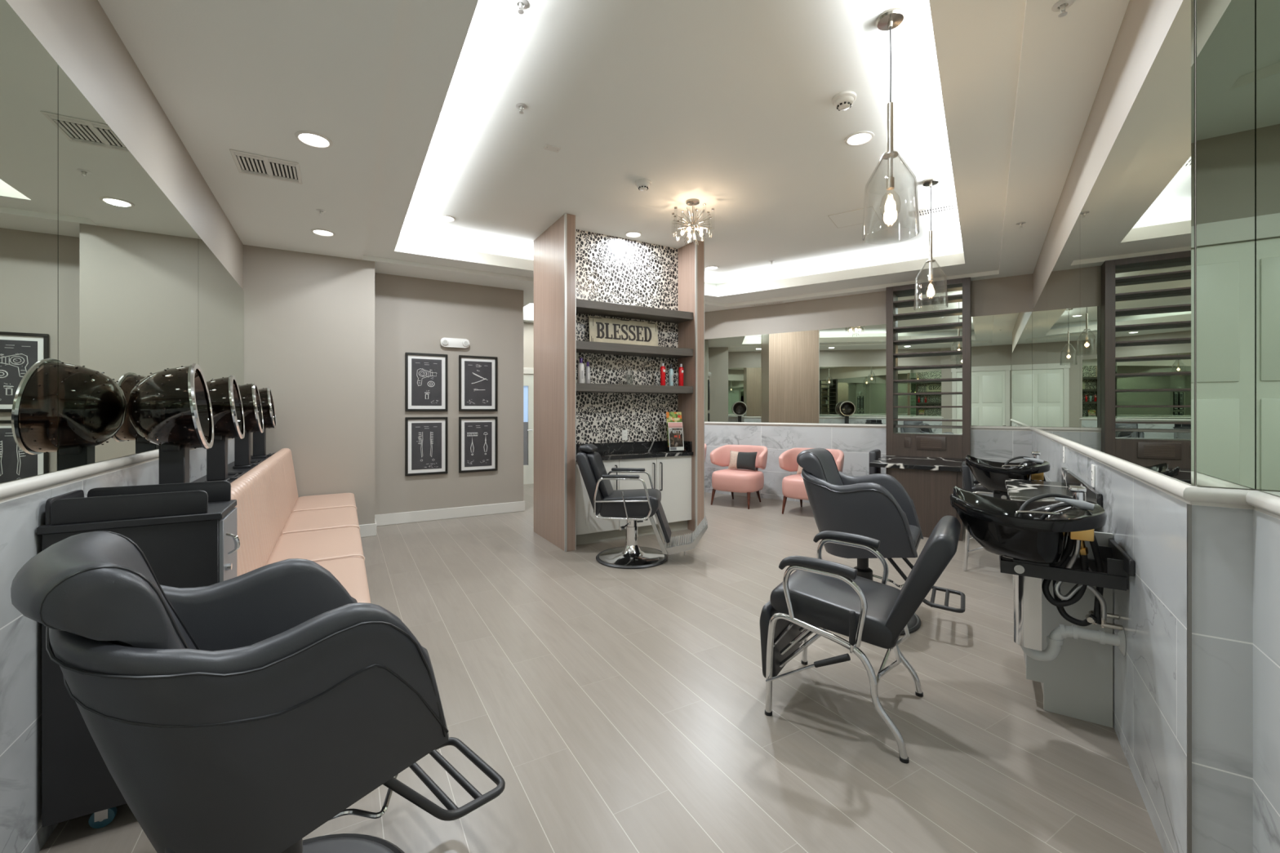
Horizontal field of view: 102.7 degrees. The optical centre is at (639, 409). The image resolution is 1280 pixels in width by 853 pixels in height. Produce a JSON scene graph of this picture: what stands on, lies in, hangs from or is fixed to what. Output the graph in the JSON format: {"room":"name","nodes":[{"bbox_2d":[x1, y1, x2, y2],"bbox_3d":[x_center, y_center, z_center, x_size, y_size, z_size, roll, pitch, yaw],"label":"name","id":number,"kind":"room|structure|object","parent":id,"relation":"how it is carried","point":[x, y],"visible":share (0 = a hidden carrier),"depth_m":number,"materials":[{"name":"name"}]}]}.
{"room":"salon","nodes":[
{"label":"salon","id":0,"kind":"room"},
{"bbox_2d":[0,0,243,852],"bbox_3d":[-2.513,-0.135,2.539,0.143,3.050,5.720,0,0,-30],"label":"wall","id":1,"kind":"structure","parent":0,"point":[78,35],"depth_m":1.80,"materials":[{"name":"beige paint"}]},
{"bbox_2d":[0,0,57,483],"bbox_3d":[-1.507,-0.478,0.938,0.006,1.373,1.821,0,0,-30],"label":"wall mirror","id":2,"kind":"object","parent":1,"relation":"attached to","point":[28,73],"visible":1,"depth_m":1.55,"materials":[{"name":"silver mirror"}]},
{"bbox_2d":[0,438,232,502],"bbox_3d":[-2.456,0.235,2.584,0.035,0.050,5.700,0,0,-30],"label":"trim","id":3,"kind":"structure","parent":1,"relation":"attached to","point":[11,490],"depth_m":1.76,"materials":[{"name":"grey paint"}]},
{"bbox_2d":[57,64,198,471],"bbox_3d":[-2.464,-0.478,2.575,0.006,1.373,1.963,0,0,-30],"label":"wall mirror","id":4,"kind":"object","parent":1,"relation":"attached to","point":[128,258],"visible":0.86,"depth_m":2.09,"materials":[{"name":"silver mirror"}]},
{"bbox_2d":[198,235,244,385],"bbox_3d":[-3.432,-0.478,4.232,0.006,1.373,1.866,0,0,-30],"label":"wall mirror","id":5,"kind":"object","parent":1,"relation":"attached to","point":[220,297],"visible":0.64,"depth_m":3.98,"materials":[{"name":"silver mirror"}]},
{"bbox_2d":[243,244,374,524],"bbox_3d":[-3.631,-0.135,5.580,1.280,3.050,0.660,0,0,-30],"label":"wall column","id":6,"kind":"structure","parent":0,"point":[309,317],"depth_m":5.36,"materials":[{"name":"beige paint"}]},
{"bbox_2d":[359,523,376,537],"bbox_3d":[-3.004,1.323,5.553,0.256,0.135,0.018,0,0,-30],"label":"baseboard","id":7,"kind":"structure","parent":6,"relation":"attached to","point":[366,530],"depth_m":5.57,"materials":[{"name":"grey paint"}]},
{"bbox_2d":[374,272,523,515],"bbox_3d":[-2.417,-0.135,6.585,1.830,3.050,0.150,0,0,-30],"label":"wall","id":8,"kind":"structure","parent":0,"point":[412,314],"depth_m":6.46,"materials":[{"name":"beige paint"}]},
{"bbox_2d":[404,352,448,411],"bbox_3d":[-2.644,-0.332,6.346,0.488,0.717,0.030,0,0,-30],"label":"framed print","id":9,"kind":"object","parent":8,"relation":"attached to","point":[426,375],"visible":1,"depth_m":6.34,"materials":[{"name":"black paper"}]},
{"bbox_2d":[404,417,448,475],"bbox_3d":[-2.644,0.458,6.346,0.488,0.715,0.030,0,0,-30],"label":"framed print","id":10,"kind":"object","parent":8,"relation":"attached to","point":[426,438],"visible":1,"depth_m":6.34,"materials":[{"name":"black wood"}]},
{"bbox_2d":[374,501,524,526],"bbox_3d":[-2.361,1.323,6.520,1.829,0.135,0.017,0,0,-30],"label":"baseboard","id":11,"kind":"structure","parent":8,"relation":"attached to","point":[511,507],"depth_m":6.47,"materials":[{"name":"white paint"}]},
{"bbox_2d":[440,337,469,348],"bbox_3d":[-2.346,-0.840,6.493,0.350,0.116,0.078,0,0,-30],"label":"emergency light","id":12,"kind":"object","parent":8,"relation":"attached to","point":[444,342],"visible":1,"depth_m":6.48,"materials":[{"name":"white plastic"}]},
{"bbox_2d":[458,355,497,411],"bbox_3d":[-2.104,-0.332,6.661,0.488,0.717,0.031,0,0,-30],"label":"framed print","id":13,"kind":"object","parent":8,"relation":"attached to","point":[477,375],"visible":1,"depth_m":6.66,"materials":[{"name":"black paper"}]},
{"bbox_2d":[458,416,497,472],"bbox_3d":[-2.104,0.458,6.661,0.488,0.715,0.031,0,0,-30],"label":"framed print","id":14,"kind":"object","parent":8,"relation":"attached to","point":[477,436],"visible":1,"depth_m":6.66,"materials":[{"name":"black wood"}]},
{"bbox_2d":[523,321,533,367],"bbox_3d":[-1.916,-0.285,9.721,2.200,3.350,0.120,0,0,-30],"label":"wall","id":15,"kind":"structure","parent":0,"point":[528,327],"depth_m":9.55,"materials":[{"name":"beige paint"}]},
{"bbox_2d":[523,373,533,484],"bbox_3d":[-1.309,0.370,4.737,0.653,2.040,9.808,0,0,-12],"label":"door","id":16,"kind":"structure","parent":15,"relation":"in","point":[528,379],"depth_m":9.50,"materials":[{"name":"white paint"}]},
{"bbox_2d":[38,483,1164,852],"bbox_3d":[0.252,1.440,4.722,11.600,0.100,11.100,0,0,-30],"label":"floor","id":17,"kind":"structure","parent":0,"point":[616,710],"depth_m":2.30,"materials":[{"name":"grey wood"}]},
{"bbox_2d":[36,480,239,828],"bbox_3d":[-1.729,0.837,1.835,0.492,1.104,0.303,0,0,-30],"label":"trolley","id":18,"kind":"object","parent":17,"relation":"on","point":[186,532],"visible":0.39,"depth_m":1.68,"materials":[{"name":"black laminate"}]},
{"bbox_2d":[191,455,270,483],"bbox_3d":[-2.847,0.925,3.516,0.264,0.930,3.685,0,0,-30],"label":"countertop","id":19,"kind":"structure","parent":17,"relation":"on","point":[230,469],"depth_m":3.88,"materials":[{"name":"black stone"}]},
{"bbox_2d":[127,363,213,484],"bbox_3d":[-2.218,0.122,2.459,0.280,0.675,0.628,0,0,-30],"label":"dryer","id":20,"kind":"object","parent":19,"relation":"on","point":[171,409],"visible":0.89,"depth_m":2.26,"materials":[{"name":"black plastic"}]},
{"bbox_2d":[127,365,211,448],"bbox_3d":[-2.166,-0.011,2.363,0.273,0.390,0.390,0,0,-30],"label":"hood","id":21,"kind":"object","parent":20,"relation":"attached to","point":[171,407],"depth_m":2.25,"materials":[{"name":"black plastic"}]},
{"bbox_2d":[194,370,209,441],"bbox_3d":[-2.134,-0.011,2.382,0.183,0.343,0.344,0,0,-30],"label":"air diffuser","id":22,"kind":"object","parent":20,"relation":"attached to","point":[202,428],"depth_m":2.52,"materials":[{"name":"brown plastic"}]},
{"bbox_2d":[204,374,244,481],"bbox_3d":[-2.698,0.122,3.280,0.280,0.675,0.628,0,0,-30],"label":"dryer","id":23,"kind":"object","parent":19,"relation":"on","point":[224,394],"visible":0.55,"depth_m":3.13,"materials":[{"name":"brown plastic"}]},
{"bbox_2d":[205,377,243,438],"bbox_3d":[-2.646,-0.011,3.183,0.273,0.390,0.390,0,0,-30],"label":"hood","id":24,"kind":"object","parent":23,"relation":"attached to","point":[224,394],"depth_m":3.09,"materials":[{"name":"brown plastic"}]},
{"bbox_2d":[232,381,241,432],"bbox_3d":[-2.613,-0.011,3.202,0.183,0.343,0.344,0,0,-30],"label":"air diffuser","id":25,"kind":"object","parent":23,"relation":"attached to","point":[237,421],"depth_m":3.34,"materials":[{"name":"brown plastic"}]},
{"bbox_2d":[232,382,263,468],"bbox_3d":[-3.177,0.122,4.100,0.280,0.675,0.628,0,0,-30],"label":"dryer","id":26,"kind":"object","parent":19,"relation":"on","point":[250,395],"visible":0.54,"depth_m":3.96,"materials":[{"name":"brown plastic"}]},
{"bbox_2d":[238,383,262,432],"bbox_3d":[-3.125,-0.011,4.004,0.273,0.390,0.390,0,0,-30],"label":"hood","id":27,"kind":"object","parent":26,"relation":"attached to","point":[250,395],"depth_m":3.91,"materials":[{"name":"brown plastic"}]},
{"bbox_2d":[255,389,261,425],"bbox_3d":[-3.092,-0.011,4.022,0.183,0.343,0.344,0,0,-30],"label":"air diffuser","id":28,"kind":"object","parent":26,"relation":"attached to","point":[258,417],"depth_m":4.17,"materials":[{"name":"brown plastic"}]},
{"bbox_2d":[251,386,276,458],"bbox_3d":[-3.656,0.122,4.920,0.280,0.675,0.628,0,0,-30],"label":"dryer","id":29,"kind":"object","parent":19,"relation":"on","point":[265,393],"visible":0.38,"depth_m":4.78,"materials":[{"name":"brown plastic"}]},
{"bbox_2d":[257,387,275,428],"bbox_3d":[-3.604,-0.011,4.824,0.273,0.390,0.390,0,0,-30],"label":"hood","id":30,"kind":"object","parent":29,"relation":"attached to","point":[265,394],"depth_m":4.73,"materials":[{"name":"brown plastic"}]},
{"bbox_2d":[270,394,274,419],"bbox_3d":[-3.572,-0.011,4.843,0.183,0.343,0.344,0,0,-30],"label":"air diffuser","id":31,"kind":"object","parent":29,"relation":"attached to","point":[272,414],"depth_m":5.00,"materials":[{"name":"brown plastic"}]},
{"bbox_2d":[10,530,505,852],"bbox_3d":[-0.887,0.839,1.373,0.694,1.102,1.013,0,0,43],"label":"chair","id":32,"kind":"object","parent":17,"relation":"on","point":[247,713],"visible":1,"depth_m":1.07,"materials":[{"name":"grey leather"}]},
{"bbox_2d":[230,448,370,603],"bbox_3d":[-2.433,0.891,3.744,0.676,0.998,3.658,0,0,-30],"label":"bench","id":33,"kind":"object","parent":17,"relation":"on","point":[274,524],"visible":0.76,"depth_m":3.32,"materials":[{"name":"pink leather"}]},
{"bbox_2d":[230,480,262,576],"bbox_3d":[-1.952,0.741,2.435,0.186,0.698,0.913,0,0,-30],"label":"cushion","id":34,"kind":"object","parent":33,"relation":"on","point":[249,557],"depth_m":2.60,"materials":[{"name":"beige leather"}]},
{"bbox_2d":[231,465,279,566],"bbox_3d":[-2.414,0.741,3.225,0.186,0.698,0.913,0,0,-30],"label":"cushion","id":35,"kind":"object","parent":33,"relation":"on","point":[259,479],"depth_m":3.17,"materials":[{"name":"beige leather"}]},
{"bbox_2d":[256,455,290,536],"bbox_3d":[-2.876,0.741,4.015,0.186,0.698,0.913,0,0,-30],"label":"cushion","id":36,"kind":"object","parent":33,"relation":"on","point":[275,464],"depth_m":3.96,"materials":[{"name":"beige leather"}]},
{"bbox_2d":[272,448,298,513],"bbox_3d":[-3.337,0.741,4.805,0.186,0.698,0.913,0,0,-30],"label":"cushion","id":37,"kind":"object","parent":33,"relation":"on","point":[285,453],"depth_m":4.75,"materials":[{"name":"pink leather"}]},
{"bbox_2d":[265,527,363,565],"bbox_3d":[-2.135,0.988,3.388,0.511,0.205,0.911,0,0,-30],"label":"seat cushion","id":38,"kind":"object","parent":33,"relation":"on","point":[327,544],"depth_m":3.33,"materials":[{"name":"beige leather"}]},
{"bbox_2d":[280,506,359,535],"bbox_3d":[-2.597,0.988,4.178,0.511,0.205,0.911,0,0,-30],"label":"seat cushion","id":39,"kind":"object","parent":33,"relation":"on","point":[330,517],"depth_m":4.10,"materials":[{"name":"beige leather"}]},
{"bbox_2d":[291,493,355,513],"bbox_3d":[-3.059,0.988,4.968,0.511,0.205,0.911,0,0,-30],"label":"seat cushion","id":40,"kind":"object","parent":33,"relation":"on","point":[307,503],"depth_m":4.87,"materials":[{"name":"beige leather"}]},
{"bbox_2d":[315,557,370,603],"bbox_3d":[-1.674,0.988,2.598,0.511,0.205,0.911,0,0,-30],"label":"seat cushion","id":41,"kind":"object","parent":33,"relation":"on","point":[350,572],"depth_m":2.76,"materials":[{"name":"pink leather"}]},
{"bbox_2d":[533,213,704,551],"bbox_3d":[-0.237,-0.260,5.818,1.698,3.300,0.954,0,0,-30],"label":"shelving unit","id":42,"kind":"object","parent":17,"relation":"on","point":[579,274],"visible":0.79,"depth_m":5.61,"materials":[{"name":"beige wood"}]},
{"bbox_2d":[577,357,584,382],"bbox_3d":[-0.610,-0.396,5.295,0.068,0.270,0.068,0,0,-30],"label":"bottle","id":43,"kind":"object","parent":42,"relation":"on","point":[580,366],"visible":0.84,"depth_m":5.27,"materials":[{"name":"white plastic"}]},
{"bbox_2d":[588,315,657,346],"bbox_3d":[-0.170,-0.839,5.652,0.860,0.305,0.034,0,0,-30],"label":"wooden sign","id":44,"kind":"object","parent":42,"relation":"on","point":[606,330],"visible":1,"depth_m":5.63,"materials":[{"name":"beige paint"}]},
{"bbox_2d":[576,382,693,394],"bbox_3d":[-0.103,-0.219,5.585,1.465,0.082,0.309,0,0,-30],"label":"shelf","id":45,"kind":"object","parent":42,"relation":"attached to","point":[581,388],"depth_m":5.50,"materials":[{"name":"grey wood"}]},
{"bbox_2d":[576,340,693,358],"bbox_3d":[-0.103,-0.642,5.585,1.465,0.085,0.309,0,0,-30],"label":"shelf","id":46,"kind":"object","parent":42,"relation":"attached to","point":[593,348],"depth_m":5.51,"materials":[{"name":"grey wood"}]},
{"bbox_2d":[576,298,693,323],"bbox_3d":[-0.103,-1.060,5.585,1.465,0.083,0.309,0,0,-30],"label":"shelf","id":47,"kind":"object","parent":42,"relation":"attached to","point":[584,308],"depth_m":5.52,"materials":[{"name":"grey wood"}]},
{"bbox_2d":[576,440,693,462],"bbox_3d":[-0.102,0.448,5.583,1.465,0.156,0.314,0,0,-30],"label":"countertop","id":48,"kind":"structure","parent":42,"relation":"on","point":[652,449],"depth_m":5.69,"materials":[{"name":"black stone"}]},
{"bbox_2d":[666,412,684,453],"bbox_3d":[0.402,0.260,5.792,0.210,0.453,0.116,0,0,-25],"label":"holder","id":49,"kind":"object","parent":42,"relation":"on","point":[674,424],"visible":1,"depth_m":5.78,"materials":[{"name":"multicoloured paper"}]},
{"bbox_2d":[575,444,707,568],"bbox_3d":[0.029,0.861,4.759,1.184,1.058,0.670,0,0,6],"label":"barber chair","id":50,"kind":"object","parent":17,"relation":"on","point":[634,506],"visible":1,"depth_m":4.59,"materials":[{"name":"black leather"}]},
{"bbox_2d":[710,444,768,509],"bbox_3d":[1.454,0.972,7.529,0.825,0.844,0.730,0,0,34],"label":"armchair","id":51,"kind":"object","parent":17,"relation":"on","point":[731,480],"visible":0.91,"depth_m":7.35,"materials":[{"name":"pink leather"}]},
{"bbox_2d":[728,450,757,471],"bbox_3d":[1.512,0.760,7.553,0.430,0.269,0.150,0,0,34],"label":"throw pillow","id":52,"kind":"object","parent":51,"relation":"on","point":[743,460],"visible":1,"depth_m":7.50,"materials":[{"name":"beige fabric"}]},
{"bbox_2d":[778,448,844,514],"bbox_3d":[2.309,0.972,6.892,0.825,0.844,0.730,0,0,34],"label":"armchair","id":53,"kind":"object","parent":17,"relation":"on","point":[793,486],"visible":0.5,"depth_m":6.79,"materials":[{"name":"pink leather"}]},
{"bbox_2d":[759,515,960,764],"bbox_3d":[1.009,0.940,2.367,0.793,0.900,0.631,0,0,34],"label":"recliner","id":54,"kind":"object","parent":17,"relation":"on","point":[827,595],"visible":1,"depth_m":2.24,"materials":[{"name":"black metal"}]},
{"bbox_2d":[869,448,880,474],"bbox_3d":[2.867,0.955,6.570,0.365,0.870,0.380,0,0,34],"label":"chair","id":55,"kind":"object","parent":17,"relation":"on","point":[874,455],"visible":0.17,"depth_m":6.35,"materials":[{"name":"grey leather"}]},
{"bbox_2d":[796,448,965,635],"bbox_3d":[1.579,0.839,3.427,1.013,1.102,0.694,0,0,33],"label":"chair","id":56,"kind":"object","parent":17,"relation":"on","point":[877,506],"visible":0.8,"depth_m":3.27,"materials":[{"name":"grey leather"}]},
{"bbox_2d":[869,455,964,541],"bbox_3d":[3.324,1.000,6.042,0.935,0.780,1.175,0,0,34],"label":"desk","id":57,"kind":"object","parent":17,"relation":"on","point":[930,482],"visible":0.57,"depth_m":5.55,"materials":[{"name":"black stone"}]},
{"bbox_2d":[885,276,970,474],"bbox_3d":[3.723,-0.114,6.626,0.942,3.008,0.230,0,0,34],"label":"slatted screen","id":58,"kind":"object","parent":17,"relation":"on","point":[928,348],"visible":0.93,"depth_m":6.67,"materials":[{"name":"brown wood"}]},
{"bbox_2d":[895,286,962,434],"bbox_3d":[3.785,-0.615,6.719,0.782,1.890,0.005,0,0,34],"label":"mirror","id":59,"kind":"object","parent":58,"relation":"on","point":[911,413],"depth_m":6.71,"materials":[{"name":"silver mirror"}]},
{"bbox_2d":[915,435,946,450],"bbox_3d":[3.694,0.435,6.496,0.330,0.170,0.017,0,0,34],"label":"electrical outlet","id":60,"kind":"object","parent":58,"relation":"attached to","point":[936,443],"visible":1,"depth_m":6.49,"materials":[{"name":"brown plastic"}]},
{"bbox_2d":[961,461,993,570],"bbox_3d":[3.142,0.938,4.479,0.540,0.897,0.578,0,0,34],"label":"chair","id":61,"kind":"object","parent":17,"relation":"on","point":[968,480],"visible":0.19,"depth_m":4.40,"materials":[{"name":"black leather"}]},
{"bbox_2d":[1004,466,1112,728],"bbox_3d":[2.366,0.897,2.988,0.342,0.985,1.600,0,0,34],"label":"cover","id":62,"kind":"object","parent":17,"relation":"on","point":[1077,684],"depth_m":2.31,"materials":[{"name":"grey metal"}]},
{"bbox_2d":[1004,479,1073,501],"bbox_3d":[2.436,0.527,3.091,0.342,0.035,1.350,0,0,34],"label":"countertop","id":63,"kind":"structure","parent":62,"relation":"on","point":[1017,490],"depth_m":3.25,"materials":[{"name":"black stone"}]},
{"bbox_2d":[97,0,1129,322],"bbox_3d":[0.662,-1.770,5.219,8.308,0.300,10.856,0,0,-30],"label":"ceiling","id":64,"kind":"structure","parent":0,"point":[726,105],"depth_m":3.19,"materials":[{"name":"white paint"}]},
{"bbox_2d":[229,149,302,184],"bbox_3d":[-2.489,-1.615,3.427,0.360,0.008,0.360,0,0,-30],"label":"ceiling vent","id":65,"kind":"object","parent":64,"relation":"in","point":[252,164],"visible":1,"depth_m":3.42,"materials":[{"name":"white plastic"}]},
{"bbox_2d":[294,130,333,148],"bbox_3d":[-1.956,-1.615,3.070,0.192,0.008,0.192,0,0,0],"label":"recessed light","id":66,"kind":"object","parent":64,"relation":"in","point":[312,139],"visible":1,"depth_m":3.06,"materials":[{"name":"white plastic"}]},
{"bbox_2d":[311,228,335,236],"bbox_3d":[-2.901,-1.615,4.685,0.192,0.008,0.192,0,0,0],"label":"recessed light","id":67,"kind":"object","parent":64,"relation":"in","point":[321,232],"visible":1,"depth_m":4.68,"materials":[{"name":"white plastic"}]},
{"bbox_2d":[435,214,455,222],"bbox_3d":[-1.943,-1.905,5.114,0.192,0.008,0.192,0,0,0],"label":"recessed light","id":68,"kind":"object","parent":64,"relation":"in","point":[446,218],"visible":1,"depth_m":5.11,"materials":[{"name":"white plastic"}]},
{"bbox_2d":[513,0,528,13],"bbox_3d":[-0.560,-1.889,2.406,0.071,0.042,0.071,0,0,-17],"label":"sprinkler","id":69,"kind":"object","parent":64,"relation":"attached to","point":[520,11],"visible":1,"depth_m":2.40,"materials":[{"name":"white metal"}]},
{"bbox_2d":[635,178,651,191],"bbox_3d":[0.028,-1.879,4.305,0.140,0.060,0.140,0,0,-23],"label":"smoke detector","id":70,"kind":"object","parent":64,"relation":"attached to","point":[642,184],"visible":1,"depth_m":4.27,"materials":[{"name":"white plastic"}]},
{"bbox_2d":[394,240,964,296],"bbox_3d":[1.263,-1.732,4.451,5.742,0.125,5.588,0,0,-30],"label":"trim","id":71,"kind":"structure","parent":64,"relation":"attached to","point":[405,246],"depth_m":6.16,"materials":[{"name":"beige paint"}]},
{"bbox_2d":[671,198,714,245],"bbox_3d":[0.485,-1.703,4.699,0.380,0.413,0.380,0,0,0],"label":"sputnik chandelier","id":72,"kind":"object","parent":64,"relation":"hanging from","point":[691,225],"visible":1,"depth_m":4.67,"materials":[{"name":"silver metal"}]},
{"bbox_2d":[831,90,856,111],"bbox_3d":[1.252,-1.879,3.138,0.140,0.060,0.140,0,0,-23],"label":"smoke detector","id":73,"kind":"object","parent":64,"relation":"attached to","point":[843,100],"visible":1,"depth_m":3.10,"materials":[{"name":"white plastic"}]},
{"bbox_2d":[827,206,880,227],"bbox_3d":[2.138,-1.907,5.101,0.412,0.004,0.412,0,0,34],"label":"ceiling access panel","id":74,"kind":"object","parent":64,"relation":"attached to","point":[854,217],"visible":1,"depth_m":5.09,"materials":[{"name":"white paint"}]},
{"bbox_2d":[844,130,874,146],"bbox_3d":[1.545,-1.905,3.605,0.192,0.008,0.192,0,0,0],"label":"recessed light","id":75,"kind":"object","parent":64,"relation":"in","point":[859,138],"visible":1,"depth_m":3.60,"materials":[{"name":"white plastic"}]},
{"bbox_2d":[862,7,919,244],"bbox_3d":[1.220,-1.376,2.494,0.250,1.068,0.250,0,0,0],"label":"glass pendant","id":76,"kind":"object","parent":64,"relation":"hanging from","point":[890,19],"visible":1,"depth_m":2.48,"materials":[{"name":"silver metal"}]},
{"bbox_2d":[913,177,947,311],"bbox_3d":[2.433,-1.376,4.281,0.250,1.068,0.250,0,0,0],"label":"glass pendant","id":77,"kind":"object","parent":64,"relation":"hanging from","point":[929,182],"visible":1,"depth_m":4.27,"materials":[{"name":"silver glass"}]},
{"bbox_2d":[911,202,957,217],"bbox_3d":[2.825,-1.905,4.904,0.380,0.008,0.170,0,0,34],"label":"ceiling vent","id":78,"kind":"object","parent":64,"relation":"in","point":[952,206],"visible":0.85,"depth_m":4.89,"materials":[{"name":"white plastic"}]},
{"bbox_2d":[1051,0,1074,17],"bbox_3d":[1.692,-1.599,2.047,0.071,0.042,0.071,0,0,-17],"label":"sprinkler","id":79,"kind":"object","parent":64,"relation":"attached to","point":[1062,2],"visible":1,"depth_m":2.04,"materials":[{"name":"white metal"}]},
{"bbox_2d":[704,273,1032,502],"bbox_3d":[1.798,-0.135,8.160,7.095,3.050,0.161,0,0,34],"label":"wall","id":80,"kind":"structure","parent":0,"point":[1012,294],"depth_m":7.43,"materials":[{"name":"beige paint"}]},
{"bbox_2d":[704,324,885,424],"bbox_3d":[1.157,-0.478,8.504,5.408,1.373,0.011,0,0,34],"label":"wall mirror","id":81,"kind":"object","parent":80,"relation":"attached to","point":[834,375],"visible":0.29,"depth_m":7.68,"materials":[{"name":"silver metal"}]},
{"bbox_2d":[704,422,1031,431],"bbox_3d":[1.751,0.235,8.091,7.095,0.050,0.030,0,0,34],"label":"trim","id":82,"kind":"structure","parent":80,"relation":"attached to","point":[803,424],"depth_m":7.18,"materials":[{"name":"grey paint"}]},
{"bbox_2d":[971,311,1031,426],"bbox_3d":[4.437,-0.478,6.292,0.613,1.373,0.007,0,0,34],"label":"wall mirror","id":83,"kind":"object","parent":80,"relation":"attached to","point":[1002,344],"visible":1,"depth_m":6.29,"materials":[{"name":"silver metal"}]},
{"bbox_2d":[1031,0,1279,852],"bbox_3d":[2.502,-0.135,2.667,0.236,3.050,8.220,0,0,34],"label":"wall","id":84,"kind":"structure","parent":0,"point":[1148,523],"depth_m":1.73,"materials":[{"name":"beige paint"}]},
{"bbox_2d":[964,451,1050,499],"bbox_3d":[2.895,0.710,3.994,0.595,0.770,0.499,0,0,34],"label":"bowl","id":85,"kind":"object","parent":84,"relation":"attached to","point":[992,475],"visible":0.34,"depth_m":3.89,"materials":[{"name":"black ceramic"}]},
{"bbox_2d":[1031,451,1041,464],"bbox_3d":[3.026,0.372,3.905,0.060,0.095,0.120,0,0,34],"label":"faucet","id":86,"kind":"object","parent":85,"relation":"on","point":[1036,454],"depth_m":3.89,"materials":[{"name":"silver metal"}]},
{"bbox_2d":[1032,281,1047,431],"bbox_3d":[4.204,-0.478,5.390,0.006,1.373,1.750,0,0,34],"label":"wall mirror","id":87,"kind":"object","parent":84,"relation":"attached to","point":[1040,310],"visible":0.86,"depth_m":5.22,"materials":[{"name":"silver metal"}]},
{"bbox_2d":[950,485,1134,661],"bbox_3d":[1.715,0.710,2.245,0.595,0.770,0.499,0,0,34],"label":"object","id":88,"kind":"object","parent":84,"relation":"attached to","point":[1028,537],"visible":1,"depth_m":2.14,"materials":[{"name":"black ceramic"}]},
{"bbox_2d":[950,485,1106,564],"bbox_3d":[1.690,0.509,2.261,0.536,0.261,0.499,0,0,34],"label":"basin","id":89,"kind":"object","parent":88,"relation":"in","point":[1029,531],"depth_m":2.12,"materials":[{"name":"black ceramic"}]},
{"bbox_2d":[1068,485,1088,511],"bbox_3d":[1.846,0.372,2.156,0.060,0.095,0.120,0,0,34],"label":"faucet","id":90,"kind":"object","parent":88,"relation":"on","point":[1078,491],"depth_m":2.14,"materials":[{"name":"silver metal"}]},
{"bbox_2d":[1047,213,1079,444],"bbox_3d":[3.164,-0.478,3.848,0.006,1.373,1.961,0,0,34],"label":"wall mirror","id":91,"kind":"object","parent":84,"relation":"attached to","point":[1064,280],"visible":0.86,"depth_m":3.58,"materials":[{"name":"silver metal"}]},
{"bbox_2d":[1061,466,1102,506],"bbox_3d":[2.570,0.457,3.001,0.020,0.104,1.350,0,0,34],"label":"faucet","id":92,"kind":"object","parent":84,"relation":"attached to","point":[1068,477],"depth_m":2.84,"materials":[{"name":"silver metal"}]},
{"bbox_2d":[1030,426,1195,504],"bbox_3d":[3.083,0.235,3.748,0.036,0.050,5.718,0,0,34],"label":"trim","id":93,"kind":"structure","parent":84,"relation":"attached to","point":[1171,486],"depth_m":1.91,"materials":[{"name":"grey paint"}]},
{"bbox_2d":[1080,0,1194,484],"bbox_3d":[2.063,-0.478,2.216,0.006,1.373,1.969,0,0,34],"label":"wall mirror","id":94,"kind":"object","parent":84,"relation":"attached to","point":[1137,216],"visible":1,"depth_m":1.80,"materials":[{"name":"silver metal"}]},
{"bbox_2d":[1186,503,1191,852],"bbox_3d":[1.501,0.825,1.398,0.008,1.130,0.009,0,0,34],"label":"trim","id":95,"kind":"structure","parent":84,"relation":"attached to","point":[1188,506],"depth_m":1.40,"materials":[{"name":"grey tile"}]},
{"bbox_2d":[1245,489,1279,519],"bbox_3d":[0.910,0.235,0.322,0.033,0.050,2.452,0,0,34],"label":"trim","id":96,"kind":"structure","parent":84,"relation":"attached to","point":[1264,502],"depth_m":1.25,"materials":[{"name":"grey paint"}]},
{"bbox_2d":[1256,0,1279,496],"bbox_3d":[0.918,-0.478,0.315,0.006,1.373,2.430,0,0,34],"label":"wall mirror","id":97,"kind":"object","parent":84,"relation":"attached to","point":[1268,11],"visible":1,"depth_m":1.26,"materials":[{"name":"silver metal"}]},
{"bbox_2d":[1191,0,1256,852],"bbox_3d":[1.560,-0.135,1.372,0.120,3.049,0.020,0,0,34],"label":"wall","id":98,"kind":"structure","parent":0,"point":[1222,537],"depth_m":1.37,"materials":[{"name":"beige paint"}]},
{"bbox_2d":[1182,486,1256,509],"bbox_3d":[1.540,0.235,1.358,0.144,0.050,0.030,0,0,34],"label":"trim","id":99,"kind":"structure","parent":98,"relation":"attached to","point":[1197,495],"depth_m":1.35,"materials":[{"name":"grey paint"}]},
{"bbox_2d":[1195,0,1256,488],"bbox_3d":[1.558,-0.478,1.359,0.110,1.373,0.009,0,0,34],"label":"wall mirror","id":100,"kind":"object","parent":98,"relation":"attached to","point":[1226,29],"visible":1,"depth_m":1.36,"materials":[{"name":"silver metal"}]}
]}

